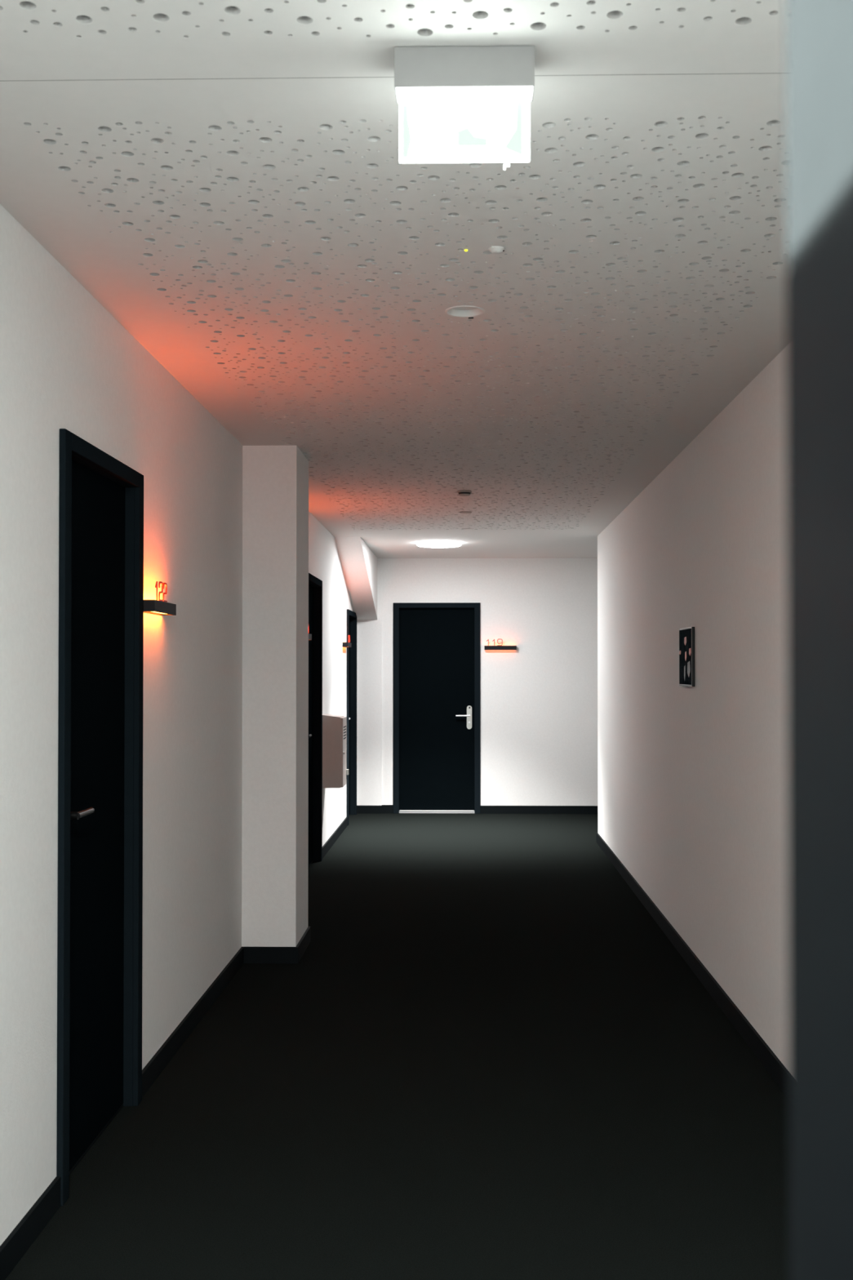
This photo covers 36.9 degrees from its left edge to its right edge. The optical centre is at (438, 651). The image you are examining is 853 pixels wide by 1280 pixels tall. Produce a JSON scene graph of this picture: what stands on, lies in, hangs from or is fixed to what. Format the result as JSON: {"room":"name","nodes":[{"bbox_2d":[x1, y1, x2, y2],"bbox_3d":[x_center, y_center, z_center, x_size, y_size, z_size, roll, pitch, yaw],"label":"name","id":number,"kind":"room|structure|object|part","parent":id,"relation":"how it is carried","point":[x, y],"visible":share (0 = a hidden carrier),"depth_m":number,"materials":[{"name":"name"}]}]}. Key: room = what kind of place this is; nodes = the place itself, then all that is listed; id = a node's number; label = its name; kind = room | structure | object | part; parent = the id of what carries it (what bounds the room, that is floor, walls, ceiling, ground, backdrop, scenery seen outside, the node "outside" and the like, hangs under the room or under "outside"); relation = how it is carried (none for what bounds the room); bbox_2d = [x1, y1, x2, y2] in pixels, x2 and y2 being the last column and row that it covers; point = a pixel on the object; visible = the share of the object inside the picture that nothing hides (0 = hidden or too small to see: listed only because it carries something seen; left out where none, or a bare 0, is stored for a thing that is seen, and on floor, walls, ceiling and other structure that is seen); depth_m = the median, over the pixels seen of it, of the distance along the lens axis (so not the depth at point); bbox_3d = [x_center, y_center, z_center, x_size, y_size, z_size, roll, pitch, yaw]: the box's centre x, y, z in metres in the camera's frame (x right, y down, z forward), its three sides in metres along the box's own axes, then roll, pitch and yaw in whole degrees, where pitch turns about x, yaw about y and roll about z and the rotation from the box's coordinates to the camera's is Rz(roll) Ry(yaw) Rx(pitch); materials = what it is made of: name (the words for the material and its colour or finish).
{"room":"hotel corridor","nodes":[
{"label":"hotel corridor","id":0,"kind":"room"},
{"bbox_2d":[0,204,353,1245],"bbox_3d":[-1.078,0.235,4.811,0.150,2.550,15.980,0,-1,1],"label":"wall","id":1,"kind":"structure","parent":0,"point":[66,362],"depth_m":4.22,"materials":[{"name":"white paint"}]},
{"bbox_2d":[56,428,143,1205],"bbox_3d":[-1.045,0.449,3.880,0.104,2.100,0.845,0,-1,1],"label":"door","id":2,"kind":"structure","parent":1,"relation":"in","point":[100,880],"depth_m":3.94,"materials":[{"name":"wood"}]},
{"bbox_3d":[-1.024,0.457,3.629,0.050,0.022,0.146,0,-1,1],"label":"lever","id":3,"kind":"part","parent":2,"relation":"part of","materials":[{"name":"metal"}]},
{"bbox_2d":[143,581,176,615],"bbox_3d":[-0.984,-0.189,4.484,0.052,0.108,0.318,0,-1,1],"label":"lamp","id":4,"kind":"object","parent":1,"relation":"attached to","point":[162,607],"visible":1,"depth_m":4.42,"materials":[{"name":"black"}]},
{"bbox_2d":[0,817,347,1279],"bbox_3d":[-0.874,1.464,4.296,0.279,0.080,14.990,0,-1,1],"label":"baseboard","id":5,"kind":"structure","parent":1,"relation":"attached to","point":[28,1229],"depth_m":4.72,"materials":[{"name":"black wood"}]},
{"bbox_2d":[308,633,311,639],"bbox_3d":[-0.897,-0.137,8.555,0.052,0.108,0.318,0,-1,1],"label":"lamp","id":6,"kind":"object","parent":1,"relation":"attached to","point":[309,634],"visible":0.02,"depth_m":8.61,"materials":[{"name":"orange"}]},
{"bbox_2d":[307,573,322,879],"bbox_3d":[-0.945,0.512,9.229,0.108,2.110,0.865,0,-1,1],"label":"door","id":7,"kind":"structure","parent":1,"relation":"in","point":[315,584],"depth_m":9.60,"materials":[{"name":"wood"}]},
{"bbox_2d":[322,713,348,787],"bbox_3d":[-0.803,0.759,9.886,0.184,0.556,0.302,0,-1,1],"label":"upper cabinet","id":8,"kind":"object","parent":1,"relation":"attached to","point":[335,771],"visible":1,"depth_m":9.74,"materials":[{"name":"metal"}]},
{"bbox_3d":[-0.738,0.769,9.884,0.018,0.528,0.292,0,-1,1],"label":"cabinet door","id":9,"kind":"part","parent":8,"relation":"part of","materials":[{"name":"metal"}]},
{"bbox_2d":[342,635,351,647],"bbox_3d":[-0.833,-0.098,11.569,0.052,0.108,0.318,0,-1,1],"label":"lamp","id":10,"kind":"object","parent":1,"relation":"attached to","point":[348,644],"visible":1,"depth_m":11.44,"materials":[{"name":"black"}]},
{"bbox_2d":[346,608,356,825],"bbox_3d":[-0.880,0.608,12.260,0.108,1.995,0.910,0,-1,1],"label":"door","id":11,"kind":"structure","parent":1,"relation":"in","point":[351,751],"depth_m":12.65,"materials":[{"name":"wood"}]},
{"bbox_2d":[241,445,308,946],"bbox_3d":[-0.832,0.258,6.548,0.267,2.550,0.487,0,-1,1],"label":"wall pillar","id":12,"kind":"structure","parent":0,"point":[275,768],"depth_m":6.31,"materials":[{"name":"white paint"}]},
{"bbox_2d":[0,0,790,558],"bbox_3d":[1.349,-1.052,4.776,4.705,0.037,15.980,0,-1,1],"label":"ceiling","id":13,"kind":"structure","parent":0,"point":[226,180],"depth_m":3.24,"materials":[{"name":"white paint"}]},
{"bbox_2d":[334,537,377,619],"bbox_3d":[-0.747,-0.642,11.758,0.217,0.618,2.100,0,-1,1],"label":"beam","id":14,"kind":"structure","parent":13,"relation":"attached to","point":[358,562],"depth_m":11.73,"materials":[{"name":"white paint"}]},
{"bbox_2d":[416,540,461,547],"bbox_3d":[0.000,-0.942,11.206,0.394,0.030,0.394,0,-1,1],"label":"recessed light","id":15,"kind":"object","parent":13,"relation":"in","point":[432,544],"visible":1,"depth_m":11.10,"materials":[{"name":"white plastic"}]},
{"bbox_2d":[417,542,460,547],"bbox_3d":[0.000,-0.930,11.205,0.386,0.007,0.386,0,-1,1],"label":"diffuser","id":16,"kind":"object","parent":15,"relation":"attached to","point":[421,544],"depth_m":11.13,"materials":[{"name":"white plastic"}]},
{"bbox_2d":[394,45,534,169],"bbox_3d":[0.045,-0.967,2.291,0.248,0.208,0.063,0,-1,1],"label":"exit sign","id":17,"kind":"object","parent":13,"relation":"hanging from","point":[457,104],"visible":1,"depth_m":2.28,"materials":[{"name":"white plastic"}]},
{"bbox_3d":[-0.057,-0.930,2.286,0.015,0.093,0.001,0,-1,1],"label":"pictogram doorway","id":18,"kind":"part","parent":17,"relation":"part of","materials":[{"name":"white plastic"}]},
{"bbox_3d":[0.045,-0.938,2.290,0.234,0.122,0.010,0,-1,1],"label":"sign panel","id":19,"kind":"part","parent":17,"relation":"part of","materials":[{"name":"white plastic"}]},
{"bbox_2d":[395,86,533,102],"bbox_3d":[0.045,-1.002,2.291,0.242,0.008,0.057,0,-1,1],"label":"lamp","id":20,"kind":"object","parent":17,"relation":"attached to","point":[403,94],"depth_m":2.28,"materials":[{"name":"white plastic"}]},
{"bbox_2d":[457,489,471,496],"bbox_3d":[0.159,-0.983,7.937,0.090,0.033,0.090,0,-1,1],"label":"smoke detector","id":21,"kind":"object","parent":13,"relation":"attached to","point":[461,492],"visible":1,"depth_m":7.91,"materials":[{"name":"grey plastic"}]},
{"bbox_2d":[444,305,484,319],"bbox_3d":[0.081,-1.058,3.947,0.124,0.024,0.128,0,-1,1],"label":"smoke detector","id":22,"kind":"object","parent":13,"relation":"in","point":[464,311],"visible":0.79,"depth_m":3.98,"materials":[{"name":"white plastic"}]},
{"bbox_2d":[488,245,504,253],"bbox_3d":[0.151,-1.053,3.356,0.042,0.011,0.042,0,-1,1],"label":"sensor","id":23,"kind":"object","parent":13,"relation":"attached to","point":[495,250],"visible":1,"depth_m":3.34,"materials":[{"name":"white plastic"}]},
{"bbox_2d":[4,813,790,1279],"bbox_3d":[1.349,1.560,4.743,5.005,0.100,16.280,0,-1,1],"label":"floor","id":24,"kind":"structure","parent":0,"point":[484,1056],"depth_m":4.22,"materials":[{"name":"carpet"}]},
{"bbox_2d":[356,558,598,805],"bbox_3d":[1.521,0.338,12.816,5.005,2.550,0.162,0,-1,1],"label":"wall","id":25,"kind":"structure","parent":0,"point":[539,698],"depth_m":12.77,"materials":[{"name":"white paint"}]},
{"bbox_2d":[393,602,480,813],"bbox_3d":[-0.022,0.561,12.813,0.871,2.103,0.108,0,-1,1],"label":"door","id":26,"kind":"structure","parent":25,"relation":"in","point":[437,685],"depth_m":12.82,"materials":[{"name":"wood"}]},
{"bbox_3d":[0.241,0.637,12.781,0.146,0.022,0.050,0,-1,1],"label":"lever","id":27,"kind":"part","parent":26,"relation":"part of","materials":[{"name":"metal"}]},
{"bbox_3d":[0.304,0.656,12.810,0.052,0.236,0.009,0,-1,1],"label":"handle plate","id":28,"kind":"part","parent":26,"relation":"part of","materials":[{"name":"metal"}]},
{"bbox_2d":[356,804,598,813],"bbox_3d":[1.525,1.569,12.719,4.693,0.084,0.024,0,-1,1],"label":"baseboard","id":29,"kind":"structure","parent":25,"relation":"attached to","point":[384,809],"depth_m":12.73,"materials":[{"name":"black wood"}]},
{"bbox_2d":[484,639,516,649],"bbox_3d":[0.612,-0.076,12.746,0.318,0.108,0.052,0,-1,1],"label":"lamp","id":30,"kind":"object","parent":25,"relation":"attached to","point":[498,646],"visible":1,"depth_m":12.72,"materials":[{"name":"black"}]},
{"bbox_2d":[597,346,789,1071],"bbox_3d":[2.529,0.238,4.985,2.655,2.550,11.280,0,-1,1],"label":"wall","id":31,"kind":"structure","parent":0,"point":[693,781],"depth_m":5.69,"materials":[{"name":"white paint"}]},
{"bbox_2d":[679,626,694,686],"bbox_3d":[1.220,0.024,6.296,0.017,0.286,0.356,0,-1,1],"label":"wall plaque","id":32,"kind":"object","parent":31,"relation":"attached to","point":[686,635],"visible":1,"depth_m":6.25,"materials":[{"name":"black plastic"}]},
{"bbox_2d":[596,832,789,1099],"bbox_3d":[2.448,1.473,4.977,2.517,0.080,11.292,0,-1,1],"label":"baseboard","id":33,"kind":"structure","parent":31,"relation":"attached to","point":[771,1063],"depth_m":5.65,"materials":[{"name":"black wood"}]},
{"bbox_3d":[0.256,0.165,-0.683,2.750,2.550,0.150,0,-1,1],"label":"wall partition","id":34,"kind":"structure","parent":0,"visible":0},
{"bbox_2d":[785,0,852,1279],"bbox_3d":[0.099,0.391,-0.161,0.056,2.088,0.908,0,-1,1],"label":"door","id":35,"kind":"structure","parent":34,"relation":"in","point":[819,33],"depth_m":0.27,"materials":[{"name":"metal"}]},
{"bbox_3d":[0.092,-0.374,-0.147,0.042,0.558,0.900,0,-1,1],"label":"panel","id":36,"kind":"part","parent":35,"relation":"part of","materials":[{"name":"grey glass"}]}
]}

